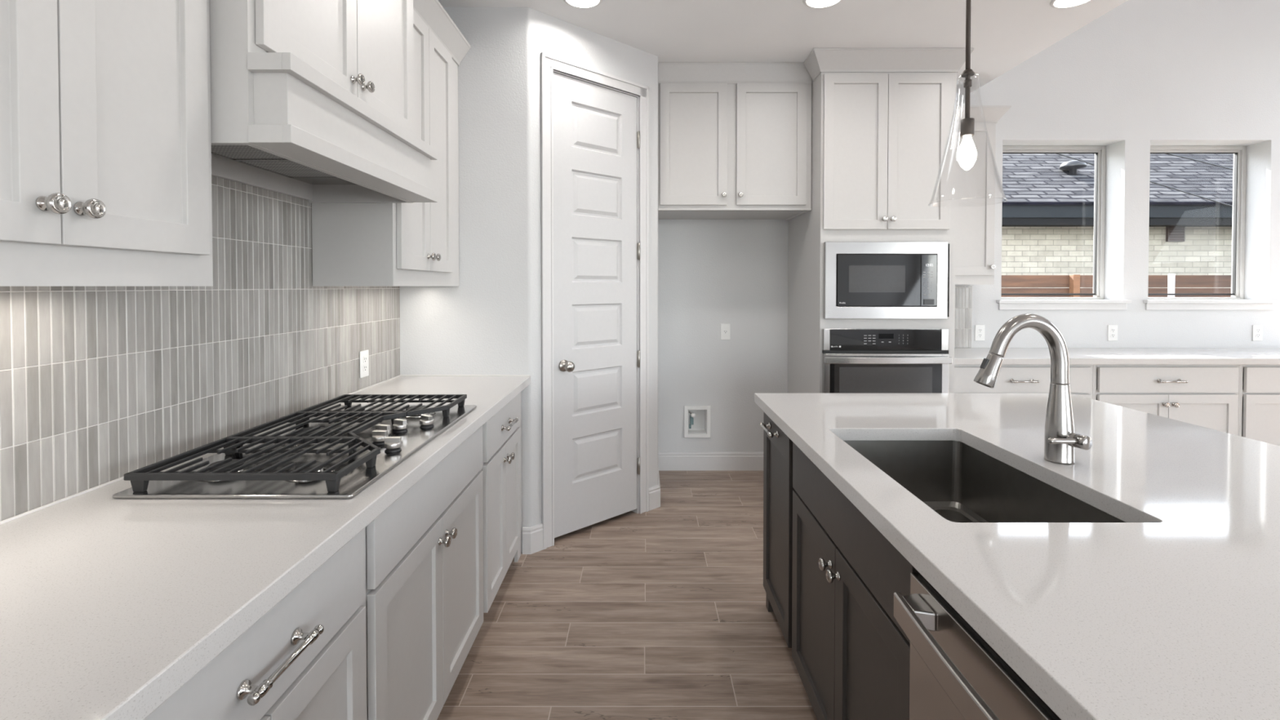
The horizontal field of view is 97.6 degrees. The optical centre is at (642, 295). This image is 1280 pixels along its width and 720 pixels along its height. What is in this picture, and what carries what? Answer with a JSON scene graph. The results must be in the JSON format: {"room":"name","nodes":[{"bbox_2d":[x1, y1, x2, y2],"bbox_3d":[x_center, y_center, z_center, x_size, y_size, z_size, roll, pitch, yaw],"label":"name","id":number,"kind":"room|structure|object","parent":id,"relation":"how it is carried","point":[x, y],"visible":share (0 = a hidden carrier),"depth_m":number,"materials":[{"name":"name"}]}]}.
{"room":"kitchen","nodes":[
{"label":"kitchen","id":0,"kind":"room"},
{"bbox_2d":[399,7,657,552],"bbox_3d":[-0.575,-0.077,3.509,1.343,2.785,1.300,0,1,0],"label":"wall","id":1,"kind":"structure","parent":0,"point":[490,323],"depth_m":2.86,"materials":[{"name":"paint"}]},
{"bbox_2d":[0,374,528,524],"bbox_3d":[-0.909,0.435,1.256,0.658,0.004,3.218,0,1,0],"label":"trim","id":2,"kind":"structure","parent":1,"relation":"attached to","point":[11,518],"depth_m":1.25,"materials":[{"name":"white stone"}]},
{"bbox_2d":[522,523,543,554],"bbox_3d":[-0.563,1.258,2.889,0.114,0.135,0.034,-1,1,-29],"label":"baseboard","id":3,"kind":"structure","parent":1,"relation":"attached to","point":[532,536],"depth_m":2.88,"materials":[{"name":"paint"}]},
{"bbox_2d":[540,52,648,549],"bbox_3d":[-0.262,0.034,3.172,0.748,2.574,0.182,-1,1,-42],"label":"door","id":4,"kind":"structure","parent":1,"relation":"in","point":[594,123],"depth_m":3.14,"materials":[{"name":"paint"}]},
{"bbox_2d":[648,465,660,511],"bbox_3d":[0.072,1.243,3.791,0.081,0.135,0.740,0,1,0],"label":"baseboard","id":5,"kind":"structure","parent":1,"relation":"attached to","point":[654,491],"depth_m":3.45,"materials":[{"name":"paint"}]},
{"bbox_2d":[436,471,817,719],"bbox_3d":[2.477,1.435,-0.797,7.646,0.100,10.560,0,1,0],"label":"floor","id":6,"kind":"structure","parent":0,"point":[660,613],"depth_m":2.26,"materials":[{"name":"brown wood"}]},
{"bbox_2d":[144,528,366,719],"bbox_3d":[-0.891,0.921,0.908,0.658,0.872,0.660,0,1,0],"label":"base cabinet","id":7,"kind":"object","parent":6,"relation":"on","point":[304,659],"visible":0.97,"depth_m":0.98,"materials":[{"name":"white paint"}]},
{"bbox_2d":[361,426,483,719],"bbox_3d":[-0.893,0.909,1.688,0.653,0.872,0.898,0,1,0],"label":"base cabinet","id":8,"kind":"object","parent":6,"relation":"on","point":[424,602],"visible":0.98,"depth_m":1.57,"materials":[{"name":"white paint"}]},
{"bbox_2d":[480,393,520,613],"bbox_3d":[-0.891,0.896,2.458,0.658,0.872,0.640,0,1,0],"label":"base cabinet","id":9,"kind":"object","parent":6,"relation":"on","point":[501,434],"visible":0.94,"depth_m":2.38,"materials":[{"name":"white paint"}]},
{"bbox_2d":[514,392,521,561],"bbox_3d":[-0.629,0.890,2.826,0.017,0.872,0.094,0,1,0],"label":"strip","id":10,"kind":"object","parent":6,"relation":"on","point":[518,553],"visible":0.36,"depth_m":2.87,"materials":[{"name":"white paint"}]},
{"bbox_2d":[760,412,794,648],"bbox_3d":[0.801,0.901,2.162,0.658,0.872,0.463,0,1,0],"label":"base cabinet","id":11,"kind":"object","parent":6,"relation":"on","point":[778,488],"visible":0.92,"depth_m":2.15,"materials":[{"name":"brown wood"}]},
{"bbox_2d":[791,442,918,719],"bbox_3d":[0.803,0.912,1.496,0.653,0.872,0.868,0,1,0],"label":"base cabinet","id":12,"kind":"object","parent":6,"relation":"on","point":[851,655],"visible":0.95,"depth_m":1.43,"materials":[{"name":"brown wood"}]},
{"bbox_2d":[787,48,973,393],"bbox_3d":[1.490,-0.081,3.749,0.948,2.784,0.817,0,1,0],"label":"tall cabinet","id":13,"kind":"object","parent":6,"relation":"on","point":[881,117],"visible":0.48,"depth_m":3.38,"materials":[{"name":"white paint"}]},
{"bbox_2d":[823,241,947,319],"bbox_3d":[1.469,-0.093,3.572,0.738,0.465,0.423,0,1,0],"label":"microwave","id":14,"kind":"object","parent":13,"relation":"in","point":[863,280],"visible":1,"depth_m":3.37,"materials":[{"name":"silver metal"}]},
{"bbox_2d":[822,328,951,393],"bbox_3d":[1.470,0.546,3.648,0.760,0.694,0.633,0,1,0],"label":"wall oven","id":15,"kind":"object","parent":13,"relation":"attached to","point":[855,361],"visible":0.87,"depth_m":3.37,"materials":[{"name":"silver metal"}]},
{"bbox_2d":[822,353,951,393],"bbox_3d":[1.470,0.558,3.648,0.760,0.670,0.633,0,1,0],"label":"door","id":16,"kind":"structure","parent":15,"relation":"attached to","point":[842,373],"depth_m":3.37,"materials":[{"name":"silver metal"}]},
{"bbox_2d":[893,572,1061,719],"bbox_3d":[0.777,0.926,0.754,0.665,0.868,0.598,0,1,0],"label":"dishwasher","id":17,"kind":"object","parent":6,"relation":"on","point":[955,674],"visible":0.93,"depth_m":0.87,"materials":[{"name":"silver metal"}]},
{"bbox_2d":[954,364,1093,399],"bbox_3d":[2.425,0.874,3.858,0.939,0.872,0.623,0,1,0],"label":"base cabinet","id":18,"kind":"object","parent":6,"relation":"on","point":[1011,379],"visible":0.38,"depth_m":3.58,"materials":[{"name":"white paint"}]},
{"bbox_2d":[954,347,1279,364],"bbox_3d":[3.351,0.415,3.859,2.898,0.040,0.614,0,1,0],"label":"countertop","id":19,"kind":"structure","parent":18,"relation":"on","point":[962,356],"depth_m":3.66,"materials":[{"name":"white stone"}]},
{"bbox_2d":[1093,364,1239,435],"bbox_3d":[3.365,0.874,3.858,0.939,0.872,0.623,0,1,0],"label":"base cabinet","id":20,"kind":"object","parent":6,"relation":"on","point":[1206,396],"visible":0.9,"depth_m":3.58,"materials":[{"name":"white paint"}]},
{"bbox_2d":[1238,364,1279,445],"bbox_3d":[4.306,0.874,3.858,0.939,0.872,0.623,0,1,0],"label":"base cabinet","id":21,"kind":"object","parent":6,"relation":"on","point":[1259,404],"visible":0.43,"depth_m":3.59,"materials":[{"name":"white paint"}]},
{"bbox_3d":[0.801,0.936,0.002,0.658,0.872,0.900,0,1,0],"label":"cabinet","id":22,"kind":"object","parent":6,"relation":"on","visible":0},
{"bbox_2d":[754,393,1279,719],"bbox_3d":[1.154,0.463,0.955,1.348,0.040,2.895,0,1,0],"label":"countertop","id":23,"kind":"structure","parent":22,"relation":"on","point":[1171,611],"depth_m":0.98,"materials":[{"name":"white stone"}]},
{"bbox_2d":[844,440,1124,522],"bbox_3d":[0.807,0.584,1.455,0.479,0.220,0.761,0,1,0],"label":"sink","id":24,"kind":"object","parent":23,"relation":"in","point":[959,482],"visible":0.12,"depth_m":1.74,"materials":[{"name":"metal"}]},
{"bbox_2d":[973,313,1092,464],"bbox_3d":[1.002,0.241,1.448,0.263,0.385,0.102,0,1,0],"label":"faucet","id":25,"kind":"object","parent":23,"relation":"on","point":[1060,439],"visible":1,"depth_m":1.45,"materials":[{"name":"silver metal"}]},
{"bbox_3d":[-0.891,0.934,0.116,0.658,0.872,0.922,0,1,0],"label":"base cabinet","id":26,"kind":"object","parent":6,"relation":"on","visible":0},
{"bbox_2d":[0,375,530,719],"bbox_3d":[-0.908,0.458,1.257,0.674,0.040,3.219,0,1,0],"label":"countertop","id":27,"kind":"structure","parent":26,"relation":"on","point":[109,606],"depth_m":0.89,"materials":[{"name":"white stone"}]},
{"bbox_2d":[111,394,476,498],"bbox_3d":[-0.884,0.404,1.658,0.518,0.050,0.913,0,1,0],"label":"gas cooktop","id":28,"kind":"object","parent":27,"relation":"in","point":[337,451],"visible":1,"depth_m":1.43,"materials":[{"name":"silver metal"}]},
{"bbox_2d":[438,0,1128,94],"bbox_3d":[2.477,-1.930,-0.952,7.686,1.065,10.160,0,1,0],"label":"ceiling","id":29,"kind":"structure","parent":0,"point":[1005,34],"depth_m":3.01,"materials":[{"name":"paint"}]},
{"bbox_2d":[563,0,602,8],"bbox_3d":[-0.294,-1.454,2.747,0.198,0.006,0.198,0,1,0],"label":"recessed light","id":30,"kind":"object","parent":29,"relation":"in","point":[584,4],"visible":1,"depth_m":2.79,"materials":[{"name":"white plastic"}]},
{"bbox_2d":[803,0,842,8],"bbox_3d":[0.890,-1.454,2.747,0.198,0.006,0.198,0,1,0],"label":"recessed light","id":31,"kind":"object","parent":29,"relation":"in","point":[817,4],"visible":1,"depth_m":2.79,"materials":[{"name":"white plastic"}]},
{"bbox_2d":[928,0,1007,207],"bbox_3d":[1.097,-0.877,1.886,0.233,1.130,0.233,0,1,0],"label":"pendant light","id":32,"kind":"object","parent":29,"relation":"hanging from","point":[966,154],"visible":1,"depth_m":1.88,"materials":[{"name":"clear glass"}]},
{"bbox_2d":[960,117,974,137],"bbox_3d":[1.097,-0.567,1.891,0.041,0.057,0.041,0,1,0],"label":"socket","id":33,"kind":"object","parent":32,"relation":"attached to","point":[967,124],"depth_m":1.88,"materials":[{"name":"grey metal"}]},
{"bbox_2d":[1049,0,1091,8],"bbox_3d":[2.120,-1.454,2.747,0.198,0.006,0.198,0,1,0],"label":"recessed light","id":34,"kind":"object","parent":29,"relation":"in","point":[1060,4],"visible":1,"depth_m":2.79,"materials":[{"name":"white plastic"}]},
{"bbox_2d":[657,0,1279,452],"bbox_3d":[2.477,-0.572,4.271,7.446,3.750,0.240,0,1,0],"label":"wall","id":35,"kind":"structure","parent":0,"point":[1143,74],"depth_m":4.16,"materials":[{"name":"paint"}]},
{"bbox_2d":[684,405,711,437],"bbox_3d":[0.408,0.940,4.212,0.196,0.236,0.104,0,1,0],"label":"water supply box","id":36,"kind":"object","parent":35,"relation":"attached to","point":[696,418],"visible":1,"depth_m":4.17,"materials":[{"name":"white plastic"}]},
{"bbox_2d":[657,452,763,471],"bbox_3d":[0.588,1.237,4.173,0.975,0.135,0.015,0,1,0],"label":"baseboard","id":37,"kind":"structure","parent":35,"relation":"attached to","point":[667,461],"depth_m":4.17,"materials":[{"name":"paint"}]},
{"bbox_2d":[720,324,730,339],"bbox_3d":[0.616,0.271,4.160,0.072,0.117,0.008,0,1,0],"label":"outlet","id":38,"kind":"object","parent":35,"relation":"attached to","point":[725,328],"visible":1,"depth_m":4.16,"materials":[{"name":"white plastic"}]},
{"bbox_2d":[657,62,812,221],"bbox_3d":[0.588,-1.010,3.829,0.976,0.928,0.625,0,1,0],"label":"upper cabinet","id":39,"kind":"object","parent":35,"relation":"attached to","point":[735,138],"visible":0.99,"depth_m":3.56,"materials":[{"name":"white paint"}]},
{"bbox_2d":[954,286,972,347],"bbox_3d":[2.175,0.161,4.159,0.541,0.458,0.007,0,1,0],"label":"backsplash","id":40,"kind":"structure","parent":35,"relation":"attached to","point":[963,295],"depth_m":4.16,"materials":[{"name":"tile"}]},
{"bbox_2d":[974,324,984,340],"bbox_3d":[2.507,0.280,4.160,0.072,0.117,0.008,0,1,0],"label":"outlet","id":41,"kind":"object","parent":35,"relation":"attached to","point":[979,329],"visible":1,"depth_m":4.16,"materials":[{"name":"white plastic"}]},
{"bbox_2d":[955,105,1011,284],"bbox_3d":[2.197,-0.682,3.971,0.592,1.210,0.352,0,1,0],"label":"upper cabinet","id":42,"kind":"object","parent":35,"relation":"attached to","point":[975,224],"visible":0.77,"depth_m":3.85,"materials":[{"name":"white paint"}]},
{"bbox_2d":[996,146,1131,310],"bbox_3d":[3.118,-0.522,4.254,0.975,1.257,0.274,0,1,0],"label":"window","id":43,"kind":"structure","parent":35,"relation":"in","point":[1097,302],"depth_m":4.32,"materials":[{"name":"plastic"}]},
{"bbox_2d":[1107,324,1117,340],"bbox_3d":[3.494,0.280,4.160,0.072,0.117,0.008,0,1,0],"label":"outlet","id":44,"kind":"object","parent":35,"relation":"attached to","point":[1112,329],"visible":1,"depth_m":4.16,"materials":[{"name":"white plastic"}]},
{"bbox_2d":[1143,146,1278,310],"bbox_3d":[4.204,-0.522,4.254,0.966,1.257,0.274,0,1,0],"label":"window","id":45,"kind":"structure","parent":35,"relation":"in","point":[1237,301],"depth_m":4.32,"materials":[{"name":"plastic"}]},
{"bbox_2d":[1252,324,1262,340],"bbox_3d":[4.570,0.280,4.160,0.072,0.117,0.008,0,1,0],"label":"outlet","id":46,"kind":"object","parent":35,"relation":"attached to","point":[1257,330],"visible":1,"depth_m":4.16,"materials":[{"name":"white plastic"}]},
{"bbox_3d":[-1.306,0.005,-1.570,0.120,2.785,8.860,0,1,0],"label":"wall","id":47,"kind":"structure","parent":0,"visible":0},
{"bbox_2d":[0,0,213,286],"bbox_3d":[-1.054,-0.623,0.850,0.366,1.218,0.719,0,1,0],"label":"upper cabinet","id":48,"kind":"object","parent":47,"relation":"attached to","point":[105,136],"visible":1,"depth_m":0.96,"materials":[{"name":"white paint"}]},
{"bbox_2d":[0,175,399,521],"bbox_3d":[-1.242,0.027,1.250,0.007,0.820,3.220,0,1,0],"label":"backsplash","id":49,"kind":"structure","parent":47,"relation":"attached to","point":[99,385],"depth_m":1.51,"materials":[{"name":"tile"}]},
{"bbox_2d":[208,0,437,203],"bbox_3d":[-0.999,-0.884,1.645,0.478,1.092,1.006,0,1,0],"label":"range hood","id":50,"kind":"object","parent":47,"relation":"attached to","point":[326,114],"visible":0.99,"depth_m":1.50,"materials":[{"name":"white paint"}]},
{"bbox_2d":[360,349,368,377],"bbox_3d":[-1.233,0.304,2.485,0.008,0.117,0.072,0,1,0],"label":"outlet","id":51,"kind":"object","parent":47,"relation":"attached to","point":[364,355],"visible":1,"depth_m":2.48,"materials":[{"name":"white plastic"}]},
{"bbox_2d":[363,364,367,371],"bbox_3d":[-1.231,0.323,2.486,0.002,0.029,0.033,0,1,0],"label":"socket","id":52,"kind":"object","parent":51,"relation":"attached to","point":[365,366],"depth_m":2.48,"materials":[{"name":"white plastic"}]},
{"bbox_2d":[363,355,367,363],"bbox_3d":[-1.231,0.285,2.485,0.002,0.029,0.033,0,1,0],"label":"socket","id":53,"kind":"object","parent":51,"relation":"attached to","point":[365,357],"depth_m":2.48,"materials":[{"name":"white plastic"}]},
{"bbox_2d":[311,0,470,286],"bbox_3d":[-1.054,-0.649,2.468,0.366,1.218,0.757,0,1,0],"label":"upper cabinet","id":54,"kind":"object","parent":47,"relation":"attached to","point":[415,244],"visible":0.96,"depth_m":2.33,"materials":[{"name":"white paint"}]},
{"label":"outside","id":55,"kind":"structure","parent":0,"visible":0},
{"bbox_3d":[7.500,1.368,17.229,35.000,0.050,25.590,0,1,0],"label":"lawn","id":56,"kind":"structure","parent":55,"visible":0},
{"bbox_2d":[1000,274,1231,297],"bbox_3d":[7.000,0.660,6.488,12.000,1.797,0.092,0,1,0],"label":"fence","id":57,"kind":"object","parent":56,"relation":"on","point":[1074,282],"visible":0.06,"depth_m":6.50,"materials":[{"name":"brown wood"}]},
{"bbox_2d":[1001,153,1233,288],"bbox_3d":[7.000,-1.480,10.427,19.200,5.865,5.100,0,1,0],"label":"neighbor house","id":58,"kind":"structure","parent":56,"relation":"on","point":[1047,216],"depth_m":8.49,"materials":[{"name":"beige brick"}]},
{"bbox_2d":[1059,160,1086,175],"bbox_3d":[6.800,-1.999,8.849,0.350,0.255,0.350,0,1,0],"label":"roof vent","id":59,"kind":"object","parent":58,"relation":"attached to","point":[1070,167],"depth_m":8.80,"materials":[{"name":"white plastic"}]},
{"bbox_2d":[1165,226,1185,241],"bbox_3d":[8.055,-0.930,8.460,0.250,0.240,0.049,0,1,0],"label":"vent","id":60,"kind":"object","parent":58,"relation":"attached to","point":[1173,233],"depth_m":8.44,"materials":[{"name":"grey metal"}]},
{"bbox_2d":[1167,274,1174,297],"bbox_3d":[5.760,0.645,6.111,0.055,1.755,0.055,0,1,0],"label":"vent pipe","id":61,"kind":"object","parent":56,"relation":"on","point":[1171,277],"visible":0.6,"depth_m":6.08,"materials":[{"name":"white plastic"}]},
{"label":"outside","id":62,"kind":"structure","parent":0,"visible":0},
{"bbox_2d":[1056,153,1232,206],"bbox_3d":[6.210,-1.602,7.275,4.732,1.419,0.018,0,1,0],"label":"overhead cable","id":63,"kind":"object","parent":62,"point":[1056,153],"visible":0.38,"depth_m":7.27,"materials":[{"name":"black plastic"}]},
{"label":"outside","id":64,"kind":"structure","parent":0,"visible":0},
{"bbox_2d":[1164,153,1233,170],"bbox_3d":[6.210,-1.944,7.269,4.731,1.093,0.018,0,1,0],"label":"overhead cable","id":65,"kind":"object","parent":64,"point":[1165,153],"visible":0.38,"depth_m":7.26,"materials":[{"name":"black plastic"}]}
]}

